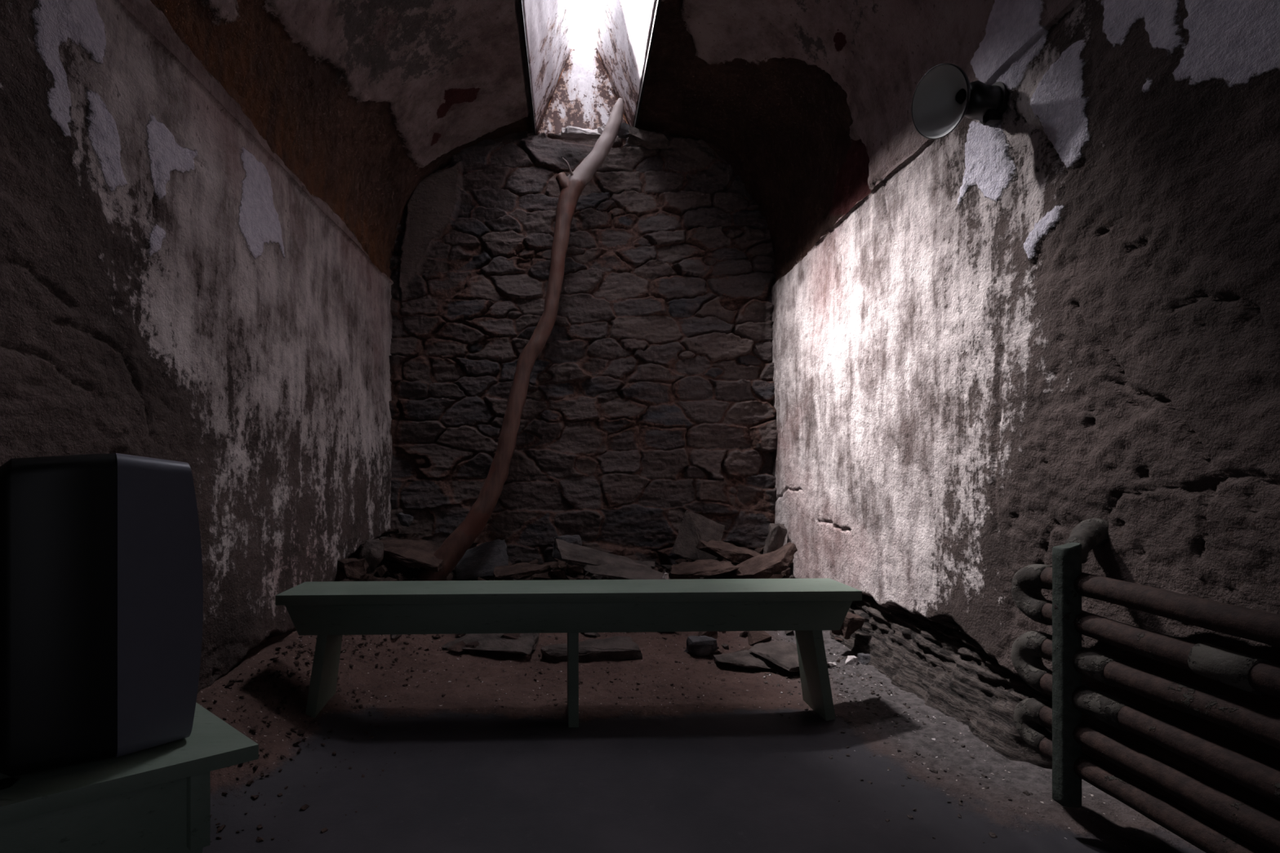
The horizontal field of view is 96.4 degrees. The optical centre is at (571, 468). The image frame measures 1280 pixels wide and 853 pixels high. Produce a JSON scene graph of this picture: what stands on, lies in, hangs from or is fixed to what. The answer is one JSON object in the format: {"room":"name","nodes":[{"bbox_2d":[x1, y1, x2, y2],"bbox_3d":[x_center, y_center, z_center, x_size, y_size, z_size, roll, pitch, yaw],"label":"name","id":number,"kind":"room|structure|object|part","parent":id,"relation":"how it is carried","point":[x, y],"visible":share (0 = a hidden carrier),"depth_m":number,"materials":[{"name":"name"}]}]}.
{"room":"prison interior","nodes":[
{"label":"prison interior","id":0,"kind":"room"},
{"bbox_2d":[0,0,393,693],"bbox_3d":[-1.165,-0.125,1.360,0.119,2.070,4.520,0,0,0],"label":"wall","id":1,"kind":"structure","parent":0,"point":[170,291],"depth_m":1.67,"materials":[{"name":"paint"}]},
{"bbox_2d":[383,131,777,579],"bbox_3d":[0.072,-0.675,3.583,2.498,3.170,0.206,0,0,0],"label":"wall","id":2,"kind":"structure","parent":0,"point":[651,395],"depth_m":3.58,"materials":[{"name":"stone"}]},
{"bbox_2d":[560,125,601,139],"bbox_3d":[0.066,-2.042,3.448,0.260,0.081,0.129,0,0,-3],"label":"ledge stone","id":3,"kind":"object","parent":2,"relation":"on","point":[569,131],"visible":0.9,"depth_m":3.42,"materials":[{"name":"grey stone"}]},
{"bbox_2d":[597,126,604,133],"bbox_3d":[0.206,-2.041,3.451,0.095,0.077,0.098,0,0,1],"label":"ledge stone","id":4,"kind":"object","parent":2,"relation":"on","point":[600,130],"visible":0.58,"depth_m":3.42,"materials":[{"name":"grey stone"}]},
{"bbox_2d":[617,122,630,138],"bbox_3d":[0.329,-2.076,3.496,0.108,0.071,0.079,0,0,4],"label":"ledge stone","id":5,"kind":"object","parent":2,"relation":"on","point":[623,133],"visible":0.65,"depth_m":3.48,"materials":[{"name":"stone"}]},
{"bbox_2d":[626,126,670,150],"bbox_3d":[0.476,-2.019,3.499,0.263,0.117,0.102,0,0,-4],"label":"ledge stone","id":6,"kind":"object","parent":2,"relation":"on","point":[637,137],"visible":1,"depth_m":3.46,"materials":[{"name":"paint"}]},
{"bbox_2d":[118,0,1073,283],"bbox_3d":[0.071,-1.670,1.360,2.456,1.021,4.520,0,0,0],"label":"ceiling","id":7,"kind":"structure","parent":0,"point":[807,102],"depth_m":2.57,"materials":[{"name":"paint"}]},
{"bbox_2d":[518,0,661,135],"bbox_3d":[0.084,-2.409,2.588,0.639,0.634,2.194,0,0,0],"label":"window","id":8,"kind":"structure","parent":7,"relation":"attached to","point":[582,56],"depth_m":3.39,"materials":[{"name":"white paint"}]},
{"bbox_3d":[-0.111,-2.421,2.590,0.235,0.595,2.180,0,0,0],"label":"panel","id":9,"kind":"part","parent":8,"relation":"part of","materials":[{"name":"white ceramic"}]},
{"bbox_3d":[0.085,-2.421,3.654,0.615,0.592,0.062,0,0,0],"label":"panel","id":10,"kind":"part","parent":8,"relation":"part of","materials":[{"name":"white ceramic"}]},
{"bbox_3d":[0.083,-2.722,2.650,0.175,0.008,2.070,0,0,0],"label":"pane","id":11,"kind":"part","parent":8,"relation":"part of","materials":[{"name":"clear glass"}]},
{"bbox_3d":[0.278,-2.421,2.590,0.238,0.596,2.180,0,0,0],"label":"panel","id":12,"kind":"part","parent":8,"relation":"part of","materials":[{"name":"white ceramic"}]},
{"bbox_2d":[195,573,1205,852],"bbox_3d":[0.071,0.710,1.365,2.697,0.317,4.530,0,0,0],"label":"floor","id":13,"kind":"structure","parent":0,"point":[681,776],"depth_m":1.63,"materials":[{"name":"concrete"}]},
{"bbox_2d":[0,702,258,852],"bbox_3d":[-0.805,0.650,0.908,0.506,0.420,0.344,0,0,-35],"label":"stand","id":14,"kind":"object","parent":13,"relation":"on","point":[157,799],"visible":0.74,"depth_m":0.84,"materials":[{"name":"green paint"}]},
{"bbox_3d":[-0.716,0.662,0.818,0.312,0.396,0.017,0,0,-35],"label":"panel","id":15,"kind":"part","parent":14,"relation":"part of","materials":[{"name":"green paint"}]},
{"bbox_2d":[0,453,203,790],"bbox_3d":[-0.829,0.208,0.974,0.400,0.464,0.285,0,0,45],"label":"television","id":16,"kind":"object","parent":14,"relation":"on","point":[101,581],"visible":1,"depth_m":0.83,"materials":[{"name":"black plastic"}]},
{"bbox_2d":[201,634,467,841],"bbox_3d":[-0.729,0.735,2.103,0.742,0.266,1.601,0,0,0],"label":"gravel","id":17,"kind":"object","parent":13,"relation":"on","point":[304,806],"visible":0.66,"depth_m":1.82,"materials":[{"name":"brown gravel"}]},
{"bbox_2d":[442,633,539,654],"bbox_3d":[-0.374,0.811,2.663,0.430,0.054,0.299,0,0,8],"label":"chunk","id":18,"kind":"object","parent":13,"relation":"on","point":[528,642],"visible":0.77,"depth_m":2.62,"materials":[{"name":"grey stone"}]},
{"bbox_2d":[275,577,862,727],"bbox_3d":[0.005,0.636,1.982,1.930,0.456,0.225,0,0,-2],"label":"bench","id":19,"kind":"object","parent":13,"relation":"on","point":[330,611],"visible":0.87,"depth_m":1.90,"materials":[{"name":"green paint"}]},
{"bbox_3d":[-0.838,0.652,1.954,0.090,0.423,0.181,0,0,-2],"label":"leg","id":20,"kind":"part","parent":19,"relation":"part of","materials":[{"name":"green paint"}]},
{"bbox_3d":[0.005,0.424,1.982,1.930,0.033,0.225,0,0,-2],"label":"seat","id":21,"kind":"part","parent":19,"relation":"part of","materials":[{"name":"green paint"}]},
{"bbox_3d":[0.005,0.652,1.982,0.034,0.423,0.181,0,0,-2],"label":"leg","id":22,"kind":"part","parent":19,"relation":"part of","materials":[{"name":"green paint"}]},
{"bbox_3d":[0.848,0.652,2.010,0.090,0.423,0.181,0,0,-2],"label":"leg","id":23,"kind":"part","parent":19,"relation":"part of","materials":[{"name":"green paint"}]},
{"bbox_2d":[284,632,890,708],"bbox_3d":[0.047,0.726,2.523,2.249,0.285,0.955,0,0,0],"label":"gravel","id":24,"kind":"object","parent":13,"relation":"on","point":[365,638],"visible":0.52,"depth_m":2.28,"materials":[{"name":"gravel"}]},
{"bbox_2d":[540,635,642,662],"bbox_3d":[0.084,0.821,2.593,0.451,0.077,0.209,0,0,-6],"label":"chunk","id":25,"kind":"object","parent":13,"relation":"on","point":[616,647],"visible":0.91,"depth_m":2.52,"materials":[{"name":"grey stone"}]},
{"bbox_2d":[342,528,842,658],"bbox_3d":[0.060,0.607,3.057,2.463,0.504,1.034,0,0,0],"label":"rubble","id":26,"kind":"object","parent":13,"relation":"on","point":[387,570],"visible":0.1,"depth_m":3.13,"materials":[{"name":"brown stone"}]},
{"bbox_2d":[337,557,368,580],"bbox_3d":[-1.061,0.488,2.780,0.099,0.108,0.149,0,0,42],"label":"stone block","id":27,"kind":"object","parent":26,"relation":"on","point":[354,569],"visible":1,"depth_m":2.74,"materials":[{"name":"brown stone"}]},
{"bbox_2d":[360,538,384,574],"bbox_3d":[-1.006,0.442,2.859,0.129,0.175,0.086,0,0,-21],"label":"stone block","id":28,"kind":"object","parent":26,"relation":"on","point":[372,551],"visible":0.73,"depth_m":2.84,"materials":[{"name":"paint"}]},
{"bbox_2d":[360,537,443,572],"bbox_3d":[-0.891,0.468,3.116,0.433,0.154,0.266,0,0,3],"label":"chunk","id":29,"kind":"object","parent":26,"relation":"on","point":[407,553],"visible":0.62,"depth_m":3.05,"materials":[{"name":"brown stone"}]},
{"bbox_2d":[397,512,413,526],"bbox_3d":[-0.976,0.297,3.350,0.090,0.084,0.069,0,0,-21],"label":"stone block","id":30,"kind":"object","parent":26,"relation":"on","point":[405,520],"visible":1,"depth_m":3.33,"materials":[{"name":"grey stone"}]},
{"bbox_2d":[454,539,508,580],"bbox_3d":[-0.518,0.530,3.300,0.310,0.239,0.122,0,0,-6],"label":"chunk","id":31,"kind":"object","parent":26,"relation":"on","point":[480,561],"visible":0.8,"depth_m":3.28,"materials":[{"name":"grey stone"}]},
{"bbox_2d":[417,97,623,581],"bbox_3d":[-0.321,-0.698,3.251,1.307,3.034,0.178,0,0,-15],"label":"branch","id":32,"kind":"object","parent":26,"relation":"on","point":[455,545],"visible":0.94,"depth_m":3.24,"materials":[{"name":"brown wood"}]},
{"bbox_2d":[493,562,551,580],"bbox_3d":[-0.269,0.562,3.095,0.308,0.097,0.204,0,0,-10],"label":"chunk","id":33,"kind":"object","parent":26,"relation":"on","point":[522,571],"visible":1,"depth_m":3.03,"materials":[{"name":"brown stone"}]},
{"bbox_2d":[551,534,582,559],"bbox_3d":[-0.021,0.450,3.302,0.174,0.138,0.129,0,0,-20],"label":"flat stone","id":34,"kind":"object","parent":26,"relation":"on","point":[575,539],"visible":0.42,"depth_m":3.25,"materials":[{"name":"stone"}]},
{"bbox_2d":[555,538,651,568],"bbox_3d":[0.174,0.478,3.047,0.518,0.204,0.243,0,0,-4],"label":"chunk","id":35,"kind":"object","parent":26,"relation":"on","point":[580,555],"visible":0.67,"depth_m":3.00,"materials":[{"name":"brown stone"}]},
{"bbox_2d":[582,560,670,579],"bbox_3d":[0.278,0.521,2.919,0.457,0.120,0.200,0,0,9],"label":"chunk","id":36,"kind":"object","parent":26,"relation":"on","point":[622,571],"visible":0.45,"depth_m":2.89,"materials":[{"name":"brown stone"}]},
{"bbox_2d":[662,572,668,579],"bbox_3d":[0.471,0.546,2.860,0.042,0.050,0.027,0,0,-24],"label":"stone block","id":37,"kind":"object","parent":36,"relation":"on","point":[665,575],"visible":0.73,"depth_m":2.85,"materials":[{"name":"grey stone"}]},
{"bbox_2d":[671,510,724,561],"bbox_3d":[0.761,0.410,3.357,0.348,0.330,0.119,0,0,-16],"label":"flat stone","id":38,"kind":"object","parent":26,"relation":"on","point":[694,527],"visible":0.69,"depth_m":3.35,"materials":[{"name":"stone"}]},
{"bbox_2d":[670,559,739,579],"bbox_3d":[0.691,0.539,3.004,0.353,0.097,0.199,0,0,0],"label":"chunk","id":39,"kind":"object","parent":26,"relation":"on","point":[707,567],"visible":0.95,"depth_m":2.95,"materials":[{"name":"brown stone"}]},
{"bbox_2d":[696,539,761,563],"bbox_3d":[0.928,0.469,3.201,0.425,0.138,0.211,0,0,-10],"label":"chunk","id":40,"kind":"object","parent":26,"relation":"on","point":[730,552],"visible":0.89,"depth_m":3.12,"materials":[{"name":"brown stone"}]},
{"bbox_2d":[731,542,797,578],"bbox_3d":[1.013,0.493,2.941,0.347,0.212,0.171,0,0,-5],"label":"chunk","id":41,"kind":"object","parent":26,"relation":"on","point":[764,566],"visible":0.86,"depth_m":2.92,"materials":[{"name":"brown stone"}]},
{"bbox_2d":[763,523,787,554],"bbox_3d":[1.181,0.436,3.297,0.141,0.240,0.111,0,0,9],"label":"chunk","id":42,"kind":"object","parent":26,"relation":"on","point":[777,533],"visible":0.79,"depth_m":3.26,"materials":[{"name":"stone"}]},
{"bbox_2d":[300,636,1066,839],"bbox_3d":[0.051,0.772,2.140,2.245,0.189,1.686,0,0,0],"label":"gravel","id":43,"kind":"object","parent":13,"relation":"on","point":[764,677],"visible":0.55,"depth_m":2.14,"materials":[{"name":"gravel"}]},
{"bbox_2d":[684,635,717,657],"bbox_3d":[0.590,0.806,2.596,0.141,0.093,0.114,0,0,-25],"label":"stone block","id":44,"kind":"object","parent":13,"relation":"on","point":[699,646],"visible":0.97,"depth_m":2.55,"materials":[{"name":"grey stone"}]},
{"bbox_2d":[713,649,775,669],"bbox_3d":[0.749,0.831,2.480,0.249,0.045,0.166,0,0,4],"label":"chunk","id":45,"kind":"object","parent":13,"relation":"on","point":[744,658],"visible":0.87,"depth_m":2.44,"materials":[{"name":"grey stone"}]},
{"bbox_2d":[748,640,829,671],"bbox_3d":[0.922,0.803,2.440,0.250,0.048,0.270,0,0,-12],"label":"chunk","id":46,"kind":"object","parent":13,"relation":"on","point":[784,655],"visible":0.63,"depth_m":2.45,"materials":[{"name":"grey stone"}]},
{"bbox_2d":[827,662,836,666],"bbox_3d":[1.079,0.806,2.351,0.048,0.020,0.021,0,0,-23],"label":"chip","id":47,"kind":"object","parent":13,"relation":"on","point":[831,664],"visible":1,"depth_m":2.34,"materials":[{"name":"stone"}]},
{"bbox_2d":[831,612,864,639],"bbox_3d":[1.181,0.669,2.446,0.112,0.101,0.114,0,0,-30],"label":"stone block","id":48,"kind":"object","parent":13,"relation":"on","point":[851,623],"visible":0.62,"depth_m":2.41,"materials":[{"name":"brown stone"}]},
{"bbox_2d":[844,655,857,665],"bbox_3d":[1.160,0.791,2.353,0.048,0.039,0.067,0,0,25],"label":"chip","id":49,"kind":"object","parent":13,"relation":"on","point":[851,660],"visible":0.99,"depth_m":2.33,"materials":[{"name":"stone"}]},
{"bbox_2d":[857,653,871,664],"bbox_3d":[1.218,0.787,2.350,0.056,0.046,0.061,0,0,4],"label":"chip","id":50,"kind":"object","parent":13,"relation":"on","point":[864,659],"visible":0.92,"depth_m":2.33,"materials":[{"name":"grey stone"}]},
{"bbox_2d":[730,631,1050,843],"bbox_3d":[0.839,0.803,2.098,0.682,0.128,1.611,0,0,0],"label":"gravel","id":51,"kind":"object","parent":13,"relation":"on","point":[993,835],"visible":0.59,"depth_m":1.84,"materials":[{"name":"gravel"}]},
{"bbox_2d":[771,0,1279,852],"bbox_3d":[1.324,-0.125,1.360,0.334,2.070,4.520,0,0,0],"label":"wall","id":52,"kind":"structure","parent":0,"point":[1058,314],"depth_m":1.48,"materials":[{"name":"paint"}]},
{"bbox_2d":[911,62,1009,139],"bbox_3d":[1.167,-1.078,1.674,0.247,0.182,0.189,0,0,0],"label":"wall lamp","id":53,"kind":"object","parent":52,"relation":"attached to","point":[944,95],"visible":0.98,"depth_m":1.69,"materials":[{"name":"black metal"}]},
{"bbox_3d":[1.087,-1.078,1.679,0.153,0.182,0.153,0,0,37],"label":"lamp shade","id":54,"kind":"part","parent":53,"relation":"part of","materials":[{"name":"white metal"}]},
{"bbox_2d":[955,88,966,102],"bbox_3d":[1.162,-1.109,1.691,0.029,0.038,0.037,0,0,0],"label":"socket","id":55,"kind":"object","parent":53,"relation":"attached to","point":[960,94],"depth_m":1.69,"materials":[{"name":"metal"}]},
{"bbox_2d":[1010,517,1279,852],"bbox_3d":[1.166,0.446,0.438,0.158,0.658,2.116,0,0,2],"label":"radiator","id":56,"kind":"object","parent":52,"relation":"attached to","point":[1066,580],"visible":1,"depth_m":1.15,"materials":[{"name":"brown metal"}]},
{"bbox_3d":[1.151,0.473,1.316,0.050,0.604,0.037,0,0,0],"label":"bracket post","id":57,"kind":"part","parent":56,"relation":"part of","materials":[{"name":"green metal"}]}
]}

